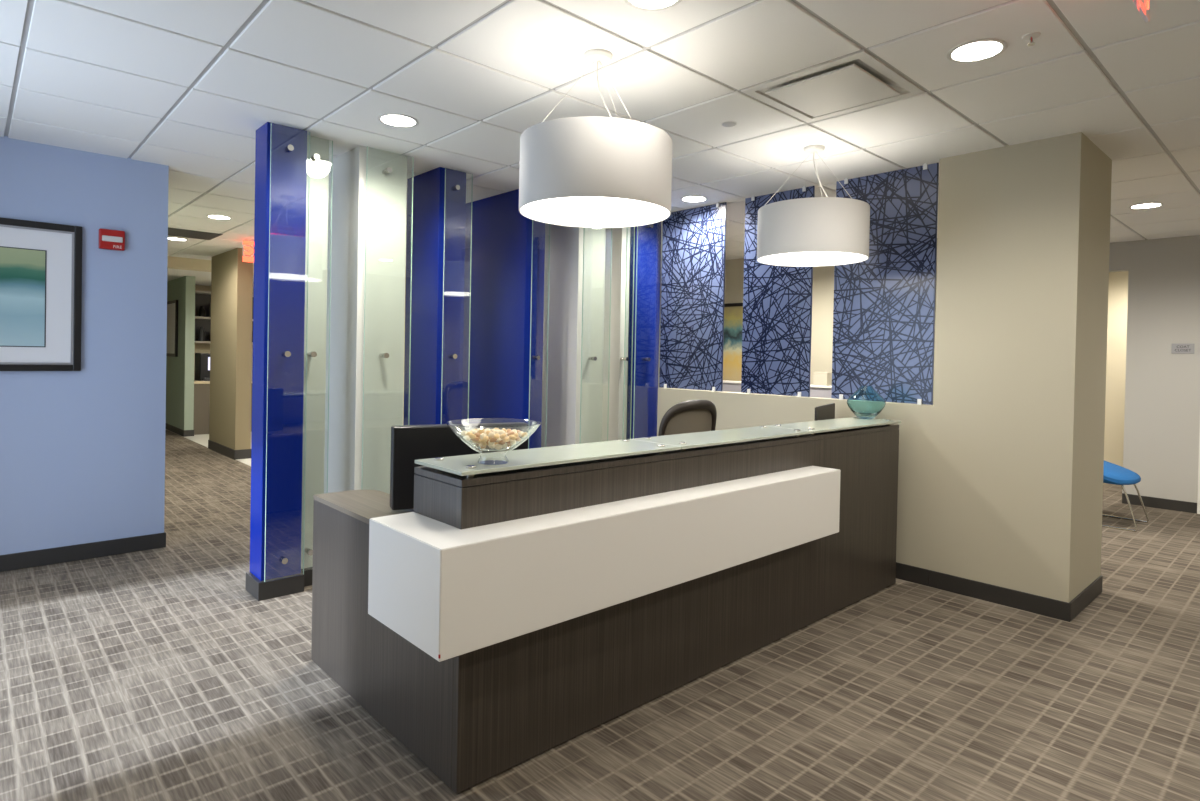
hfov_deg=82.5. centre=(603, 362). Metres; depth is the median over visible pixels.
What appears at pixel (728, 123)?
ceiling sensor
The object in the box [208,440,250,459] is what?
baseboard
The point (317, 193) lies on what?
glass panel
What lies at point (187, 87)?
ceiling
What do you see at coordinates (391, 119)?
recessed light
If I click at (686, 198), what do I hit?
recessed light
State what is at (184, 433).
baseboard
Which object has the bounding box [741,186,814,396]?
glass panel
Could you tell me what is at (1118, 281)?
wall beyond opening
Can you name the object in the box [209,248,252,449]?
wall column
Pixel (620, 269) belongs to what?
column
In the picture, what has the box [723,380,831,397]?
window sill
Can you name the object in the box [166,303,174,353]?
print
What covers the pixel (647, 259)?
column
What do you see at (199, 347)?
wall
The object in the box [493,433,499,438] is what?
piece
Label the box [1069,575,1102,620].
baseboard
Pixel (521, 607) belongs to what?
reception desk
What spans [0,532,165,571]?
baseboard
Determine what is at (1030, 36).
sprinkler head
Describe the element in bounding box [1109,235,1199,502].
wall
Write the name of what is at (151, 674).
floor
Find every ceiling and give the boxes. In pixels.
[0,0,1199,266]
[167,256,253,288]
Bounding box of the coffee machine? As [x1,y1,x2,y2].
[194,353,209,380]
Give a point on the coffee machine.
(202, 360)
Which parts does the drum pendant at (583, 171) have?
lamp shade, power cord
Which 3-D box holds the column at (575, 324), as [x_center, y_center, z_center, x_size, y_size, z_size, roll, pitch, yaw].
[-0.252,0.002,5.589,0.329,2.600,0.581,1,1,-43]
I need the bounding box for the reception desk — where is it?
[311,417,900,793]
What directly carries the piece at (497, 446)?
in the glass bowl
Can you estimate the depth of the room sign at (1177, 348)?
6.46 m
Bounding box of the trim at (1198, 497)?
[1197,429,1199,513]
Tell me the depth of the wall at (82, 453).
4.40 m
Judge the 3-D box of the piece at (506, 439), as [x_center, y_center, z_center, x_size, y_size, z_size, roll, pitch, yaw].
[-0.315,0.249,2.219,0.023,0.016,0.022,1,1,-19]
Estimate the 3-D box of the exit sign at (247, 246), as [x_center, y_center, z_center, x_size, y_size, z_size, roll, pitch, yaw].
[-3.916,-1.266,7.794,0.374,0.255,0.040,1,1,-43]
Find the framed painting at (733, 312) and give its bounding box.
[723,303,742,380]
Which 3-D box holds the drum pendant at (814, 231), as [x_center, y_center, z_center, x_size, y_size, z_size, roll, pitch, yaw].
[1.219,-0.926,3.981,0.623,0.650,0.623,1,1,-43]
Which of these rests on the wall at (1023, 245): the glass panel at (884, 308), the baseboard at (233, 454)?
the glass panel at (884, 308)
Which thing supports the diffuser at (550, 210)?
attached to the drum pendant at (583, 171)
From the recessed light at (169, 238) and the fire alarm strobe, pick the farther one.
the recessed light at (169, 238)
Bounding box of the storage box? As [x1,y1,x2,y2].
[813,372,831,385]
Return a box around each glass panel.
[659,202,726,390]
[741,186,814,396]
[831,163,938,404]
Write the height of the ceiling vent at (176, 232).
0.011 m
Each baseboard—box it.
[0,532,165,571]
[165,423,193,436]
[896,562,1070,621]
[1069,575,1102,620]
[1122,493,1196,513]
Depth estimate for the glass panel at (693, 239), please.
5.60 m
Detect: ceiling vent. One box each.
[168,227,222,239]
[741,49,924,122]
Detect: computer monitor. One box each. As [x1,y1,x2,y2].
[390,422,528,509]
[815,403,834,420]
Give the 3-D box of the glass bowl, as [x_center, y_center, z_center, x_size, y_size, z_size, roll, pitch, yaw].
[-0.366,0.265,2.278,0.315,0.134,0.315,1,1,-43]
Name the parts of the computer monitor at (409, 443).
trim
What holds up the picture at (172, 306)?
attached to the wall at (180, 369)
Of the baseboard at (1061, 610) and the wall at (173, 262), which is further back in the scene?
the wall at (173, 262)
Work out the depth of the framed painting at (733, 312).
8.50 m
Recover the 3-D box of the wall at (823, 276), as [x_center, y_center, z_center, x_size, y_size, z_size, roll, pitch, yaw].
[1.893,-0.016,8.348,0.140,2.660,3.850,1,1,-43]
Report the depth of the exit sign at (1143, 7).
2.03 m
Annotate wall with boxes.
[0,136,168,554]
[166,276,194,429]
[194,285,253,378]
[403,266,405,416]
[657,132,1111,602]
[658,258,833,387]
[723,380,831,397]
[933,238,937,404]
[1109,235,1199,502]
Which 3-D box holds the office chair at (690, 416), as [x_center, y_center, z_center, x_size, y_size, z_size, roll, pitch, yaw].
[0.418,0.773,4.398,0.611,1.110,0.590,1,1,-35]
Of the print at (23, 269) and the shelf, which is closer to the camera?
the print at (23, 269)
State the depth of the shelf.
11.94 m
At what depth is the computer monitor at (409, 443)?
2.71 m
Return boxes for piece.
[469,434,475,438]
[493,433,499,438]
[495,444,501,449]
[503,437,509,441]
[509,435,516,439]
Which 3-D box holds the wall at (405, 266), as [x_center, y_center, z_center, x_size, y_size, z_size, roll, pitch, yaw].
[-3.281,-0.140,10.397,0.150,2.660,7.700,1,1,-43]
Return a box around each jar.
[198,306,205,316]
[198,327,204,340]
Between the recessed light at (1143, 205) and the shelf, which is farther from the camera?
the shelf
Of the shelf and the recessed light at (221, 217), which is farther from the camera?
the shelf
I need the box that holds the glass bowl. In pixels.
[446,418,540,464]
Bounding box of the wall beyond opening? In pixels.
[1104,271,1128,466]
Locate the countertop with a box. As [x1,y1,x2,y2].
[313,490,442,523]
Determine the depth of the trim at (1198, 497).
6.37 m
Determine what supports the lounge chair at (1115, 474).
on the floor
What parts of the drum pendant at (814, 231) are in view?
lamp shade, power cord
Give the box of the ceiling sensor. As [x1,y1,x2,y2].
[721,121,736,126]
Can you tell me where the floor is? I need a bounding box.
[0,429,1199,800]
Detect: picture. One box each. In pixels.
[0,217,82,370]
[166,300,177,356]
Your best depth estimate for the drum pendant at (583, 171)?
2.56 m
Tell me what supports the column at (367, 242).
on the floor
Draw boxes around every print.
[0,246,46,346]
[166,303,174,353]
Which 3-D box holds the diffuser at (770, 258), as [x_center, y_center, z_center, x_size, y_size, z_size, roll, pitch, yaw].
[1.213,-0.615,3.984,0.611,0.004,0.611,1,1,-43]
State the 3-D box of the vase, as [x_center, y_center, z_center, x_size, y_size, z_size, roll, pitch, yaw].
[1.639,0.246,4.268,0.230,0.205,0.230,1,1,-43]
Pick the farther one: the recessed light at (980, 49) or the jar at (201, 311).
the jar at (201, 311)
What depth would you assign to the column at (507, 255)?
5.22 m
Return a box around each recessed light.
[168,237,186,240]
[206,215,231,219]
[377,113,418,127]
[624,0,681,10]
[680,196,707,201]
[947,38,1007,62]
[1129,203,1163,208]
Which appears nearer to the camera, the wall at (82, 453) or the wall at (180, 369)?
the wall at (82, 453)
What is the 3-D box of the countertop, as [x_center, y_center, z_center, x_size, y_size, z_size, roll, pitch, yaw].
[0.258,0.610,3.604,3.067,0.020,1.189,1,1,-43]
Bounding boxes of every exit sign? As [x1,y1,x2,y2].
[242,239,253,262]
[1138,0,1148,14]
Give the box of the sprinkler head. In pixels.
[1022,32,1040,45]
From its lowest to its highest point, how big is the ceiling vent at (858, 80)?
0.042 m
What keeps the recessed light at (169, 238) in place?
in the ceiling at (187, 87)
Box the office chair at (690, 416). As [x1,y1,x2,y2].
[658,400,716,435]
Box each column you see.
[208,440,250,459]
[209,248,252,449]
[245,122,309,600]
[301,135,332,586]
[324,145,413,493]
[403,167,472,424]
[462,189,549,448]
[541,223,611,446]
[602,227,634,441]
[626,222,660,438]
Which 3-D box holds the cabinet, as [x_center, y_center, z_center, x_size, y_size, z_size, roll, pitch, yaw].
[-5.960,0.706,11.544,1.880,0.840,0.750,1,1,-43]
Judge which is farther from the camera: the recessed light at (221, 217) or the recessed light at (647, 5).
the recessed light at (221, 217)
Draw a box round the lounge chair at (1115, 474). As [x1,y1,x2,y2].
[1102,460,1148,531]
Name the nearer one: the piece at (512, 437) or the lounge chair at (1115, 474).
the piece at (512, 437)
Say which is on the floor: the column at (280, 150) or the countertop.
the column at (280, 150)
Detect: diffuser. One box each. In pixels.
[521,197,668,224]
[759,252,866,264]
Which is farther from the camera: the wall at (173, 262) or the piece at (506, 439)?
the wall at (173, 262)
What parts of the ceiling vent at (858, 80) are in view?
plate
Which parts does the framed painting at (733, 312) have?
frame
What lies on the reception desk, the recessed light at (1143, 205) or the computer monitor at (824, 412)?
the computer monitor at (824, 412)
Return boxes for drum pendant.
[519,49,672,227]
[757,145,869,266]
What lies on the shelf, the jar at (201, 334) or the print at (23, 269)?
the jar at (201, 334)
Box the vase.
[847,386,885,418]
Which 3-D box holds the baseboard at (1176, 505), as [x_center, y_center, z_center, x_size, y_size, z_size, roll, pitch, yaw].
[6.531,1.388,5.319,0.012,0.100,4.040,1,1,-43]
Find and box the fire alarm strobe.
[98,228,124,250]
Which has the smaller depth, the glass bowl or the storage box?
the glass bowl
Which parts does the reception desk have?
panel, counter glass, panel, counter glass, counter glass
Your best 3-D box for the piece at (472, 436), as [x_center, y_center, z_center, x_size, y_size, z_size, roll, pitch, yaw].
[-0.422,0.237,2.205,0.023,0.018,0.022,1,1,0]
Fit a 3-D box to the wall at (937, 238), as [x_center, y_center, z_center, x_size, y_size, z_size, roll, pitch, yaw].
[4.411,0.037,7.959,3.300,2.660,0.150,1,1,-43]
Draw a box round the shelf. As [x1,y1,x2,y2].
[195,290,252,343]
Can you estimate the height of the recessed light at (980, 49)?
0.006 m
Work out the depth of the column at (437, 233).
4.65 m
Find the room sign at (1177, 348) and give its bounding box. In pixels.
[1172,343,1194,353]
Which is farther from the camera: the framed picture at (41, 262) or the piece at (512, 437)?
the framed picture at (41, 262)
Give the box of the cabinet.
[193,379,251,434]

